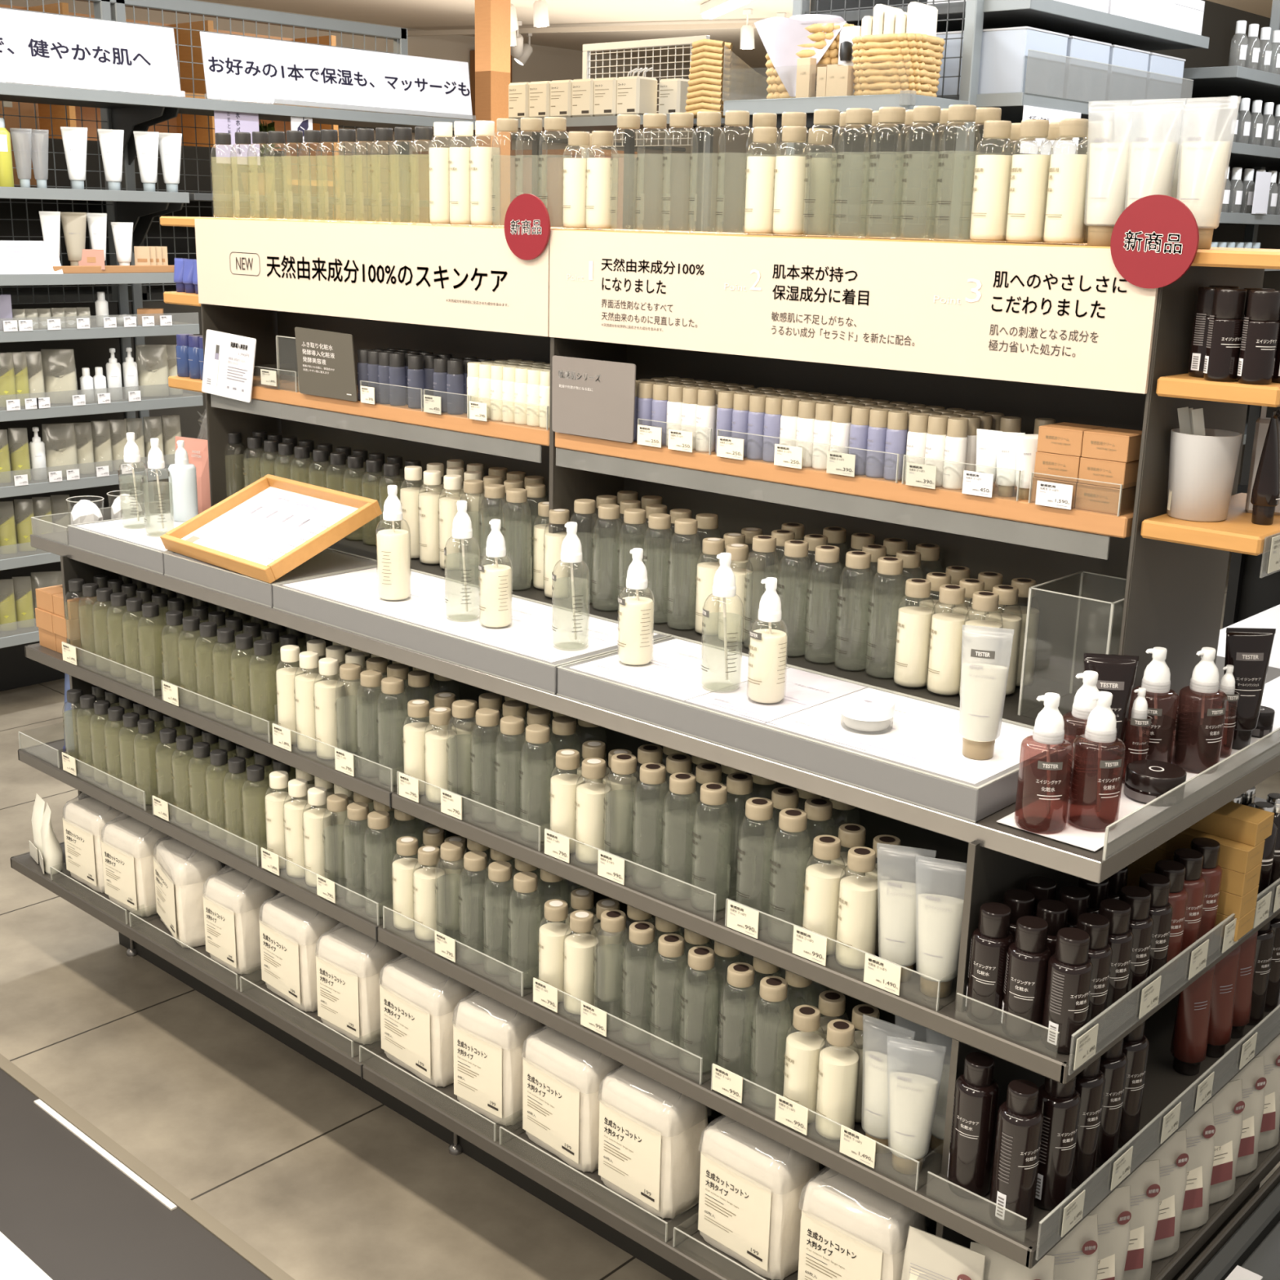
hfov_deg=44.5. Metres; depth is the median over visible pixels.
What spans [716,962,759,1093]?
bottle
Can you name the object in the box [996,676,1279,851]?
display tray
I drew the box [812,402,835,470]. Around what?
bottle
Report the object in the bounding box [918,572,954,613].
bottle
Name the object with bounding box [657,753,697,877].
bottle
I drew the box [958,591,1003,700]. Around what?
bottle
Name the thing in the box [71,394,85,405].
price card
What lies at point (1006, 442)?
tube
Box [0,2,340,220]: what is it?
tall cabinet
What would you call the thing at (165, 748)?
bottle
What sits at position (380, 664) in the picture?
bottle
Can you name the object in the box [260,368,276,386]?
price card
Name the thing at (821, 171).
bottle
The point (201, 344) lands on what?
bottle
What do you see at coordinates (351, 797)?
bottle
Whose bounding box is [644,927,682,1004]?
bottle
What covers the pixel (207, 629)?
bottle
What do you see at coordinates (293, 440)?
bottle
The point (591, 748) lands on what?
bottle
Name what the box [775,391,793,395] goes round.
bottle
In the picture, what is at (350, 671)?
bottle
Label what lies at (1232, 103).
bottle
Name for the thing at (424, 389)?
guard
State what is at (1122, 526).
wood shelf
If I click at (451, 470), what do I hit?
bottle
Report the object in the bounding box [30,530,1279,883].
countertop
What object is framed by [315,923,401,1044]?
pack
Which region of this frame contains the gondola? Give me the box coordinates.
[9,216,1279,1279]
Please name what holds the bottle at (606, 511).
on the gondola
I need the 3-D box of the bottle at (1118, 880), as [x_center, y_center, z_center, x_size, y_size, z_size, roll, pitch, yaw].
[0.537,0.318,1.796,0.045,0.127,0.045,3,15,7]
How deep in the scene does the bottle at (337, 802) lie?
2.40 m
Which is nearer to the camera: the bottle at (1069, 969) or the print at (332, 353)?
the bottle at (1069, 969)
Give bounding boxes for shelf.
[9,841,1279,1279]
[17,738,1279,1268]
[24,639,1279,1084]
[160,216,1279,269]
[163,291,200,306]
[168,375,204,392]
[251,374,549,445]
[555,431,1133,537]
[1140,493,1279,555]
[1155,373,1279,407]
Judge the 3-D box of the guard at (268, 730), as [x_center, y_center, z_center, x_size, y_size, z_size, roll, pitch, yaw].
[-0.656,0.103,2.658,0.316,0.037,0.160,15,20,40]
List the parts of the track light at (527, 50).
stem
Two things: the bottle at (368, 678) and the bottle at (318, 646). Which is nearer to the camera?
the bottle at (368, 678)
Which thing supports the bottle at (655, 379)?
on the gondola
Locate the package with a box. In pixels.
[901,1226,986,1279]
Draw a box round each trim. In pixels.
[0,1053,294,1279]
[33,1098,177,1210]
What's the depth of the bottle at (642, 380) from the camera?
2.31 m
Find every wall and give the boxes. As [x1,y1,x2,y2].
[0,0,754,232]
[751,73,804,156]
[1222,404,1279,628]
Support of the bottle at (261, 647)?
on the gondola
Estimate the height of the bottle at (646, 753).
0.158 m
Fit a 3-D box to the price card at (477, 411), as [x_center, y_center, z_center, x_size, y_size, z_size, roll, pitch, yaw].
[-0.259,-0.366,2.497,0.041,0.028,0.002,15,20,40]
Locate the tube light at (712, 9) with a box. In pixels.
[699,0,750,18]
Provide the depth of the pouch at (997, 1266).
1.71 m
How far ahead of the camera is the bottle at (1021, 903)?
1.69 m
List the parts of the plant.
pot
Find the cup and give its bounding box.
[1166,406,1242,522]
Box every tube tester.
[961,648,1008,759]
[1082,653,1138,785]
[1221,627,1275,750]
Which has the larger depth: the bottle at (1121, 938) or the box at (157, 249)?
the box at (157, 249)
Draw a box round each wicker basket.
[684,38,733,231]
[754,13,861,98]
[852,1,945,97]
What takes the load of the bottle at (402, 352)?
on the gondola
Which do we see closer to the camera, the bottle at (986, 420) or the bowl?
the bottle at (986, 420)
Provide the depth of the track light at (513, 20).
9.93 m
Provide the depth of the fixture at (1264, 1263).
1.97 m
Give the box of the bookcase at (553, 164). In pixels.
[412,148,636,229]
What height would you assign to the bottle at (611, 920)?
0.158 m
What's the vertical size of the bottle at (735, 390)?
0.087 m
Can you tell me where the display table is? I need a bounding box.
[1217,604,1279,668]
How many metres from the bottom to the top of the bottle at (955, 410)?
0.087 m
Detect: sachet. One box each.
[12,312,26,328]
[25,312,38,328]
[27,369,44,398]
[32,597,37,623]
[37,311,51,328]
[43,371,76,403]
[44,444,77,476]
[51,311,65,327]
[52,512,71,532]
[64,311,76,327]
[75,440,94,473]
[76,311,90,326]
[93,438,112,471]
[111,436,128,470]
[128,435,145,468]
[137,365,168,396]
[144,433,163,466]
[163,431,181,464]
[168,364,182,395]
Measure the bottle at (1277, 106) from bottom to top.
0.152 m
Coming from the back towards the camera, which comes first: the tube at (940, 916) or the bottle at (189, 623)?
the bottle at (189, 623)
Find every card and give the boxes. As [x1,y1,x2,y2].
[0,240,62,274]
[3,320,17,331]
[5,399,20,410]
[13,474,28,486]
[18,320,32,331]
[24,397,39,409]
[37,396,50,408]
[47,319,61,329]
[48,471,62,482]
[62,642,76,665]
[62,751,76,775]
[66,468,79,479]
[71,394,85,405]
[76,317,89,328]
[78,248,105,270]
[96,466,109,476]
[97,392,111,404]
[103,316,116,328]
[120,463,132,474]
[123,316,136,327]
[128,391,141,401]
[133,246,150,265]
[142,315,154,326]
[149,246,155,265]
[152,795,168,821]
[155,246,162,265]
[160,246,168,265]
[160,315,172,325]
[162,680,178,706]
[201,329,256,402]
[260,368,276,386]
[261,847,279,875]
[272,724,291,751]
[290,115,312,143]
[294,327,357,401]
[316,873,335,903]
[334,747,354,776]
[360,386,374,404]
[398,772,418,802]
[423,394,441,414]
[435,930,455,962]
[440,788,462,820]
[469,400,487,421]
[533,977,557,1013]
[544,829,569,862]
[551,355,635,443]
[580,1000,607,1036]
[597,849,624,884]
[637,424,662,447]
[667,428,693,452]
[711,1063,742,1102]
[716,435,744,460]
[726,900,759,938]
[773,444,803,468]
[774,1093,808,1135]
[792,925,827,965]
[826,451,855,476]
[839,1124,876,1168]
[863,953,901,995]
[905,462,937,488]
[962,470,993,497]
[1035,480,1073,509]
[1061,1189,1085,1237]
[1073,1023,1098,1070]
[1110,1146,1133,1191]
[1138,975,1161,1018]
[1160,1102,1181,1143]
[1188,938,1208,979]
[1195,1071,1214,1111]
[1222,918,1238,953]
[1239,1031,1257,1069]
[1251,171,1271,213]
[1253,891,1271,928]
[1267,534,1279,573]
[1273,884,1279,912]
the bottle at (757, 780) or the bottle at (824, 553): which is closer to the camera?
the bottle at (757, 780)
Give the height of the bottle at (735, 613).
0.139 m
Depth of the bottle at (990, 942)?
1.66 m
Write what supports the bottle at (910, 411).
on the gondola
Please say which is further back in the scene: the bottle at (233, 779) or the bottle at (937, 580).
the bottle at (233, 779)
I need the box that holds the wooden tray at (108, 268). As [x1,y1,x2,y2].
[53,265,174,273]
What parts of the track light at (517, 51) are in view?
stem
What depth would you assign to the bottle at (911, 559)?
2.07 m
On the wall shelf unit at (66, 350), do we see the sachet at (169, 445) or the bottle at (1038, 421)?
the sachet at (169, 445)
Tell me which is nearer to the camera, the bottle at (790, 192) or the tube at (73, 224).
the bottle at (790, 192)
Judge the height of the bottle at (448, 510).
0.158 m
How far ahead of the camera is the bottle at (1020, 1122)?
1.64 m
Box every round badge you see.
[504,193,550,260]
[1110,194,1199,288]
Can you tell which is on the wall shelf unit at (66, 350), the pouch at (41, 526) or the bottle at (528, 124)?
the pouch at (41, 526)
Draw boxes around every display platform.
[67,511,185,574]
[163,548,377,607]
[271,565,671,693]
[556,635,1080,822]
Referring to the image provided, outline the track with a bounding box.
[407,22,755,35]
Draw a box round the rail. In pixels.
[337,124,685,151]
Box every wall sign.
[0,8,181,95]
[200,31,472,119]
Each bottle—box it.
[0,117,13,186]
[28,426,47,479]
[62,688,93,762]
[64,577,95,658]
[75,693,106,776]
[78,582,109,666]
[80,367,94,402]
[87,684,117,756]
[88,574,119,653]
[89,700,120,782]
[92,587,123,671]
[93,366,106,400]
[94,291,108,326]
[101,690,131,762]
[102,578,133,658]
[103,706,134,790]
[105,347,122,399]
[106,592,137,675]
[114,573,143,642]
[114,696,145,775]
[115,732,141,757]
[117,583,147,657]
[118,712,150,793]
[121,597,153,683]
[122,346,138,399]
[126,733,155,764]
[128,578,157,648]
[128,702,159,774]
[131,587,162,671]
[133,718,164,802]
[137,602,168,684]
[140,727,168,769]
[142,582,172,660]
[143,707,174,791]
[146,592,177,678]
[154,721,183,776]
[155,728,186,806]
[156,587,186,665]
[158,714,189,798]
[160,610,193,697]
[163,598,194,678]
[169,755,198,783]
[171,734,203,822]
[172,592,202,670]
[175,333,193,377]
[177,616,209,706]
[180,723,211,808]
[183,726,213,791]
[186,605,217,684]
[187,335,202,378]
[187,597,217,670]
[187,742,220,832]
[194,622,226,712]
[196,730,228,815]
[198,336,204,380]
[203,611,235,697]
[204,749,237,840]
[206,750,235,795]
[210,133,239,218]
[211,627,244,719]
[212,605,242,685]
[213,737,244,824]
[220,616,252,697]
[222,756,255,848]
[223,764,253,808]
[227,431,248,487]
[228,610,259,688]
[230,132,259,210]
[230,633,262,725]
[231,744,262,831]
[238,622,270,709]
[240,764,271,858]
[240,772,269,817]
[242,436,268,482]
[245,615,276,700]
[247,131,276,219]
[248,431,273,484]
[248,639,279,733]
[248,751,272,839]
[256,628,279,716]
[259,439,285,478]
[262,433,288,471]
[263,131,293,220]
[263,621,285,706]
[264,770,295,868]
[266,759,296,794]
[273,442,300,479]
[274,634,302,688]
[275,644,305,744]
[277,436,303,474]
[280,130,311,212]
[281,626,305,667]
[283,778,313,878]
[289,445,316,485]
[293,650,325,752]
[293,768,315,799]
[294,440,320,479]
[298,129,328,221]
[300,633,323,650]
[302,786,335,888]
[304,639,325,674]
[307,448,334,484]
[312,443,339,491]
[313,657,346,760]
[313,776,333,808]
[315,129,346,222]
[322,793,355,898]
[323,644,345,680]
[324,452,352,486]
[326,786,333,792]
[330,446,357,486]
[332,641,351,666]
[332,783,361,878]
[333,128,364,222]
[334,662,368,767]
[341,651,372,751]
[342,455,370,539]
[342,802,376,908]
[347,448,375,531]
[348,791,382,887]
[348,794,353,800]
[351,128,382,222]
[351,648,369,671]
[355,670,389,777]
[357,349,371,373]
[359,801,386,869]
[360,458,389,536]
[361,657,395,759]
[362,810,395,918]
[364,452,391,535]
[368,350,382,364]
[368,800,401,898]
[369,127,400,223]
[370,653,397,744]
[372,348,387,390]
[374,829,406,870]
[376,676,404,786]
[377,351,393,376]
[377,462,405,502]
[381,455,408,523]
[382,350,397,391]
[382,663,413,755]
[386,347,400,375]
[387,660,419,753]
[388,127,419,224]
[388,352,404,395]
[389,808,422,892]
[391,835,422,931]
[394,351,408,376]
[395,349,410,390]
[399,466,427,558]
[400,459,421,525]
[402,699,434,795]
[403,670,435,719]
[404,352,420,394]
[407,350,422,391]
[408,126,432,203]
[408,355,423,398]
[408,666,439,722]
[412,844,446,941]
[417,351,433,393]
[417,470,445,564]
[422,354,439,380]
[422,462,444,493]
[422,826,444,868]
[423,706,457,804]
[427,121,454,225]
[428,692,460,730]
[429,674,461,708]
[433,357,448,386]
[435,840,470,953]
[436,353,452,395]
[438,474,467,569]
[440,835,471,930]
[441,459,463,488]
[441,466,465,497]
[446,699,481,812]
[447,359,462,404]
[448,121,475,226]
[448,357,465,400]
[450,699,482,795]
[457,850,493,964]
[458,479,488,565]
[459,471,486,564]
[461,839,495,942]
[462,356,478,399]
[462,359,479,402]
[462,462,489,539]
[466,361,483,416]
[469,120,499,226]
[470,707,505,823]
[473,692,507,804]
[476,358,492,362]
[478,363,494,419]
[478,475,507,564]
[479,484,510,566]
[480,360,496,363]
[482,861,517,977]
[484,848,519,953]
[486,466,512,559]
[487,862,520,932]
[490,364,506,421]
[491,118,523,221]
[493,360,509,362]
[493,362,508,364]
[494,715,529,831]
[497,700,531,814]
[498,479,528,577]
[498,696,533,796]
[501,488,532,589]
[502,365,519,422]
[502,471,530,563]
[504,363,519,366]
[506,359,522,361]
[506,361,520,364]
[507,871,542,989]
[508,858,543,964]
[510,858,543,942]
[514,367,531,424]
[515,117,547,208]
[516,364,532,367]
[518,362,533,364]
[519,360,533,363]
[519,475,548,570]
[519,724,555,843]
[520,483,546,582]
[520,707,555,823]
[522,703,556,804]
[526,368,543,426]
[528,366,544,368]
[529,364,545,366]
[530,361,546,364]
[532,501,549,589]
[533,869,568,974]
[537,116,571,196]
[537,898,573,1004]
[538,370,550,428]
[542,508,572,599]
[545,715,581,815]
[546,711,581,796]
[548,748,584,853]
[561,131,590,227]
[562,910,599,1015]
[565,888,598,934]
[568,498,599,604]
[571,719,598,773]
[573,133,603,229]
[574,757,611,863]
[577,740,611,783]
[585,130,618,230]
[590,494,622,596]
[591,503,624,610]
[591,898,625,1002]
[592,909,631,1031]
[603,749,637,853]
[603,753,642,877]
[609,114,644,231]
[610,490,642,591]
[613,499,645,603]
[617,508,650,598]
[619,905,657,1017]
[620,921,659,1045]
[629,744,667,864]
[631,762,671,888]
[633,380,641,440]
[635,113,671,231]
[635,495,666,598]
[636,381,655,441]
[637,378,654,382]
[638,503,671,611]
[642,513,675,618]
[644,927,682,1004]
[646,916,685,1031]
[649,933,689,1059]
[651,377,667,380]
[651,383,670,445]
[652,380,668,383]
[654,746,693,854]
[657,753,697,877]
[660,772,701,899]
[662,112,697,232]
[662,508,696,615]
[663,376,679,379]
[665,379,681,382]
[666,382,683,385]
[666,385,685,446]
[666,518,702,629]
[671,961,709,1017]
[675,928,715,1044]
[677,377,694,381]
[678,946,719,1074]
[680,381,696,383]
[680,386,700,449]
[681,383,698,386]
[682,755,720,866]
[686,762,726,888]
[687,513,719,621]
[688,111,725,233]
[690,782,732,911]
[692,379,709,382]
[693,537,724,635]
[694,382,711,386]
[695,388,715,452]
[696,385,713,388]
[700,961,739,1031]
[704,940,744,1059]
[707,381,724,384]
[709,384,726,387]
[711,386,728,449]
[711,764,751,877]
[715,110,754,234]
[715,391,736,453]
[715,772,757,900]
[716,533,749,569]
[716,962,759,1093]
[717,543,753,642]
[722,382,738,386]
[724,386,742,391]
[728,985,768,1044]
[731,389,749,392]
[731,392,751,457]
[734,797,777,930]
[737,384,754,389]
[741,527,767,622]
[741,773,781,888]
[742,112,781,235]
[742,535,780,649]
[742,956,784,1077]
[743,126,777,235]
[744,388,761,391]
[746,394,768,460]
[747,391,764,395]
[748,975,792,1109]
[757,386,774,390]
[760,390,777,393]
[760,786,803,916]
[762,395,784,462]
[763,393,781,396]
[763,529,799,641]
[766,996,808,1057]
[768,808,812,942]
[771,522,808,631]
[772,125,811,236]
[773,388,790,391]
[773,969,817,1089]
[774,539,813,651]
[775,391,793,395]
[777,111,810,235]
[778,395,796,398]
[779,398,800,446]
[782,1004,826,1124]
[785,788,827,904]
[788,390,805,393]
[791,393,809,396]
[793,533,831,649]
[793,797,836,911]
[795,396,813,400]
[795,400,817,467]
[801,128,836,236]
[801,835,846,957]
[802,109,844,237]
[804,391,822,395]
[804,545,844,664]
[808,395,826,399]
[811,990,849,1048]
[812,398,830,402]
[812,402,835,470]
[812,526,849,637]
[814,1018,859,1142]
[820,394,838,397]
[820,799,861,863]
[824,397,843,400]
[827,111,869,237]
[829,400,847,404]
[829,823,867,876]
[830,404,853,453]
[833,107,876,238]
[834,551,875,669]
[834,846,880,971]
[837,395,855,399]
[840,533,878,644]
[841,399,860,403]
[844,1004,884,1124]
[846,402,865,406]
[848,406,871,475]
[851,544,890,661]
[853,397,872,401]
[858,111,901,239]
[858,400,877,405]
[865,106,909,239]
[865,404,884,408]
[865,408,889,478]
[865,556,905,673]
[865,834,905,955]
[871,400,889,404]
[873,537,909,650]
[877,403,896,407]
[882,406,902,410]
[883,410,908,480]
[883,550,924,667]
[889,401,908,405]
[891,109,933,239]
[893,577,935,687]
[895,404,914,408]
[898,105,945,240]
[901,408,920,431]
[904,413,929,482]
[906,543,940,597]
[907,404,926,407]
[913,407,933,413]
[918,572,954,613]
[922,411,942,415]
[924,108,969,240]
[924,415,948,486]
[925,405,944,411]
[926,584,969,694]
[933,104,980,241]
[934,409,954,413]
[941,413,961,417]
[942,417,968,489]
[945,565,972,607]
[946,408,965,412]
[947,1052,999,1199]
[951,578,987,620]
[953,411,973,416]
[958,106,1001,241]
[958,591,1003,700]
[960,415,981,471]
[964,409,985,414]
[965,902,1014,1024]
[968,120,1015,242]
[969,571,1005,613]
[972,413,992,430]
[983,584,1022,695]
[984,412,1004,431]
[988,1079,1043,1231]
[994,416,1022,487]
[1000,915,1051,1040]
[1002,577,1040,686]
[1003,888,1035,937]
[1005,119,1053,244]
[1005,123,1040,243]
[1026,875,1057,916]
[1031,121,1078,244]
[1033,417,1056,434]
[1035,899,1068,955]
[1035,1075,1080,1210]
[1040,927,1093,1053]
[1042,118,1088,244]
[1058,885,1090,928]
[1071,1056,1105,1188]
[1075,120,1114,243]
[1075,912,1112,1035]
[1078,877,1109,913]
[1095,1037,1128,1167]
[1097,898,1133,1020]
[1107,866,1128,899]
[1118,1021,1149,1147]
[1119,885,1153,1004]
[1138,872,1173,986]
[1154,859,1187,973]
[1173,848,1205,959]
[1187,286,1229,377]
[1190,837,1222,946]
[1203,288,1247,382]
[1208,284,1239,288]
[1222,166,1230,204]
[1226,95,1238,133]
[1231,167,1242,204]
[1231,795,1242,804]
[1235,20,1247,59]
[1237,289,1279,384]
[1239,97,1250,135]
[1240,786,1256,807]
[1242,288,1275,319]
[1243,168,1253,204]
[1247,920,1275,1025]
[1248,23,1259,62]
[1251,100,1262,137]
[1253,801,1278,901]
[1254,169,1266,181]
[1259,26,1271,65]
[1262,102,1274,138]
[1264,913,1279,1011]
[1266,792,1279,891]
[1267,170,1277,206]
[1271,30,1279,67]
[1271,289,1279,382]
[1274,104,1279,140]
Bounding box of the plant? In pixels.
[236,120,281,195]
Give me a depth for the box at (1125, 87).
4.71 m
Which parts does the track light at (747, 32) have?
stem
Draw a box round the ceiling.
[198,0,1272,73]
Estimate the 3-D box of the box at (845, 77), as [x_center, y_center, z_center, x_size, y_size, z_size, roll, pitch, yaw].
[0.561,-1.527,4.275,0.036,0.081,0.031,15,20,40]
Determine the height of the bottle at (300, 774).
0.158 m
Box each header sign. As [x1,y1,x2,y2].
[194,218,550,336]
[549,230,1158,393]
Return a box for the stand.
[160,474,382,583]
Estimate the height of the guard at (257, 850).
0.037 m
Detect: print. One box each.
[5,245,44,267]
[86,257,96,262]
[137,258,147,262]
[206,342,248,391]
[302,342,351,395]
[558,369,600,391]
[1026,115,1049,144]
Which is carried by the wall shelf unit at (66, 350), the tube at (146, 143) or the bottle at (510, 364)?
the tube at (146, 143)
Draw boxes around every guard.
[17,731,59,768]
[31,499,169,528]
[49,866,127,924]
[61,641,155,696]
[63,757,146,810]
[128,911,238,989]
[151,795,258,866]
[160,680,270,742]
[240,976,353,1057]
[253,365,297,391]
[260,848,379,925]
[271,723,392,791]
[359,1044,496,1141]
[360,380,422,411]
[382,906,523,996]
[396,771,540,851]
[423,389,469,417]
[469,395,548,430]
[499,1126,667,1242]
[533,979,702,1084]
[544,828,716,921]
[637,417,711,454]
[672,1226,765,1279]
[711,1062,919,1191]
[715,429,899,482]
[724,898,940,1011]
[902,454,1020,501]
[927,1171,1026,1219]
[956,992,1059,1033]
[1028,48,1193,80]
[1028,471,1122,515]
[1071,878,1279,1036]
[1102,727,1279,860]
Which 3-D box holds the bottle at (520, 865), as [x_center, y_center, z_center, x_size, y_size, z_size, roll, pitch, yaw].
[-0.162,0.381,2.222,0.049,0.160,0.048,-10,19,-36]
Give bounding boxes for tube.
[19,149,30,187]
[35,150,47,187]
[39,211,60,257]
[60,126,87,189]
[60,212,86,266]
[86,213,106,261]
[97,128,124,190]
[110,222,133,265]
[133,131,159,191]
[158,133,182,191]
[173,257,185,292]
[182,258,195,293]
[192,259,198,293]
[863,1050,907,1153]
[880,880,928,982]
[889,1071,937,1174]
[897,1040,944,1076]
[918,893,964,998]
[928,1055,951,1155]
[975,428,1002,485]
[996,431,1025,497]
[1015,434,1038,499]
[1086,137,1130,246]
[1127,137,1177,206]
[1168,140,1182,199]
[1170,964,1215,1075]
[1178,136,1230,248]
[1205,943,1241,1057]
[1231,931,1257,1038]
[1250,408,1279,524]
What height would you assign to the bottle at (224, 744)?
0.152 m
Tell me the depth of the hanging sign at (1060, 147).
4.39 m
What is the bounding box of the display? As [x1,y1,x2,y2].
[581,35,710,231]
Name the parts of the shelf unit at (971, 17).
shelf, panel, shelf, shelf, shelf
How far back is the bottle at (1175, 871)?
1.78 m
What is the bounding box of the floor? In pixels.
[0,551,1279,1279]
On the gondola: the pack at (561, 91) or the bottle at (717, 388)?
the bottle at (717, 388)
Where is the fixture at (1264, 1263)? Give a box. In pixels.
[1225,1221,1279,1279]
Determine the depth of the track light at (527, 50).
12.23 m
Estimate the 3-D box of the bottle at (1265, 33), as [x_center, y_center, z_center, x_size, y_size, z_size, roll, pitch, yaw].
[2.128,-2.009,5.333,0.052,0.152,0.051,15,20,40]
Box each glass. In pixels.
[66,495,103,524]
[106,489,143,519]
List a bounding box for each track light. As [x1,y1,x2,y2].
[510,3,518,31]
[510,21,523,57]
[510,31,516,45]
[513,33,532,66]
[533,0,549,26]
[740,8,754,48]
[776,13,786,17]
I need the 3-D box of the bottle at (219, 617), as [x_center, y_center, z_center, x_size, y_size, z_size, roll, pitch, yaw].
[-0.731,0.027,2.713,0.048,0.152,0.049,14,20,39]
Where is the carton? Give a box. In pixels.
[0,101,43,186]
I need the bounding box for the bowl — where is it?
[115,314,137,325]
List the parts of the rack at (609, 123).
leg, leg, leg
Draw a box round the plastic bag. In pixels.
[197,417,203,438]
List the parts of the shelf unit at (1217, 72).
shelf, shelf, shelf, shelf, shelf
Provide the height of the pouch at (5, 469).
0.155 m
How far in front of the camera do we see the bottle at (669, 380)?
2.31 m
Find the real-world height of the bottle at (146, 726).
0.152 m
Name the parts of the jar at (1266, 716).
lid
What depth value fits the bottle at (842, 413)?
2.05 m
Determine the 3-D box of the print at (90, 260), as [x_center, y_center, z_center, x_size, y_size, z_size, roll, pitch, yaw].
[-1.599,-1.108,4.554,0.024,0.016,0.001,-4,8,-19]
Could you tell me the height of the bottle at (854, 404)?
0.087 m
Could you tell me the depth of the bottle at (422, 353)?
2.67 m
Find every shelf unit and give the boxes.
[0,0,475,691]
[723,0,1209,239]
[1044,0,1279,484]
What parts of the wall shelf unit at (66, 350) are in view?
shelf, shelf, shelf, shelf, shelf, shelf, shelf, shelf, rail, shelf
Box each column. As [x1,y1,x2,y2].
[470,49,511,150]
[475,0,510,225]
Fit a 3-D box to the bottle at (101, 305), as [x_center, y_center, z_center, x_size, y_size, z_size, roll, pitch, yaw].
[-1.601,-0.985,4.650,0.037,0.100,0.037,-3,16,-16]
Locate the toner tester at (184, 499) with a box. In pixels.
[168,440,198,521]
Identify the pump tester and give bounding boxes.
[117,432,151,527]
[141,438,174,535]
[375,484,411,599]
[444,500,477,621]
[478,519,512,627]
[551,521,590,648]
[617,547,654,665]
[700,552,743,691]
[746,577,788,703]
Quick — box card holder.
[275,335,299,391]
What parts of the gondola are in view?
panel, panel, core panel, panel, panel, panel, shelf guard, panel, bumper rail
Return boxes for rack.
[0,137,333,303]
[517,114,733,231]
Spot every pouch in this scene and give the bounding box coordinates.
[0,367,16,407]
[0,444,11,483]
[0,515,17,553]
[0,592,17,631]
[9,442,31,480]
[14,366,29,405]
[14,589,34,627]
[15,513,36,551]
[28,793,44,863]
[34,511,53,534]
[38,802,62,874]
[62,673,75,752]
[969,1241,1054,1279]
[1046,1213,1097,1279]
[1088,1185,1131,1279]
[1118,1159,1159,1279]
[1146,1129,1188,1261]
[1177,1102,1215,1231]
[1207,1079,1244,1204]
[1230,1056,1266,1177]
[1255,1034,1279,1152]
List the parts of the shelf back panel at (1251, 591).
frame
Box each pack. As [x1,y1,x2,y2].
[0,293,13,329]
[62,792,131,893]
[101,813,173,916]
[153,837,226,948]
[175,435,210,513]
[202,865,277,974]
[259,892,343,1012]
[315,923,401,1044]
[378,954,476,1087]
[452,990,544,1126]
[508,82,530,119]
[521,1026,625,1172]
[528,80,551,118]
[550,80,573,117]
[571,78,595,116]
[593,77,617,116]
[597,1064,707,1218]
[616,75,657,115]
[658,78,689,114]
[697,1114,819,1279]
[711,84,726,118]
[797,1166,931,1279]
[838,26,861,95]
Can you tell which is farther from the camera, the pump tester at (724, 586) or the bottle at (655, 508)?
the bottle at (655, 508)
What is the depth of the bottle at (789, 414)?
2.10 m
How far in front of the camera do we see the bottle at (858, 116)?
1.96 m
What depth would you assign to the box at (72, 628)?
2.95 m
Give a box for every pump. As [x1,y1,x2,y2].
[1032,692,1073,815]
[1071,670,1109,787]
[1084,691,1123,812]
[1124,646,1177,764]
[1128,687,1152,759]
[1172,647,1225,771]
[1218,664,1239,744]
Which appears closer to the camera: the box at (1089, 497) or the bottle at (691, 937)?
the box at (1089, 497)
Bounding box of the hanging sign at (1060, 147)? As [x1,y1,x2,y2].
[1019,105,1080,155]
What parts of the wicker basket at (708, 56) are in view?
post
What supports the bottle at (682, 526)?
on the gondola
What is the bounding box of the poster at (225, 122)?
[213,110,260,164]
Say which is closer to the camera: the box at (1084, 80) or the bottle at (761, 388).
the bottle at (761, 388)
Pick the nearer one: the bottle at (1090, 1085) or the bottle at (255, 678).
the bottle at (1090, 1085)
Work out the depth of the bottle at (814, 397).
2.14 m
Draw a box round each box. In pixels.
[35,584,62,613]
[35,608,53,632]
[38,627,57,651]
[52,593,106,619]
[52,613,106,639]
[55,632,110,657]
[137,307,164,324]
[795,57,816,97]
[816,66,826,97]
[825,64,844,96]
[835,65,854,96]
[927,0,1109,13]
[935,26,1069,97]
[1017,570,1126,715]
[1031,476,1078,508]
[1034,451,1081,482]
[1036,422,1106,456]
[1062,35,1111,104]
[1075,483,1136,515]
[1078,457,1138,488]
[1081,426,1142,462]
[1104,44,1150,110]
[1107,0,1178,28]
[1126,863,1155,886]
[1131,848,1173,870]
[1143,52,1186,115]
[1155,827,1203,853]
[1164,850,1262,896]
[1165,828,1264,874]
[1172,0,1204,35]
[1188,801,1274,846]
[1214,906,1255,941]
[1217,884,1258,919]
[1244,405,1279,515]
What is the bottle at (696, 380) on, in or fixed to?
on the gondola
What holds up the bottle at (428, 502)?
on the gondola
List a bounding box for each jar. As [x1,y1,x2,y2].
[840,693,894,731]
[1124,760,1186,806]
[1210,241,1217,247]
[1217,241,1226,247]
[1222,241,1235,248]
[1231,241,1244,248]
[1243,242,1252,248]
[1251,242,1260,248]
[1251,706,1275,737]

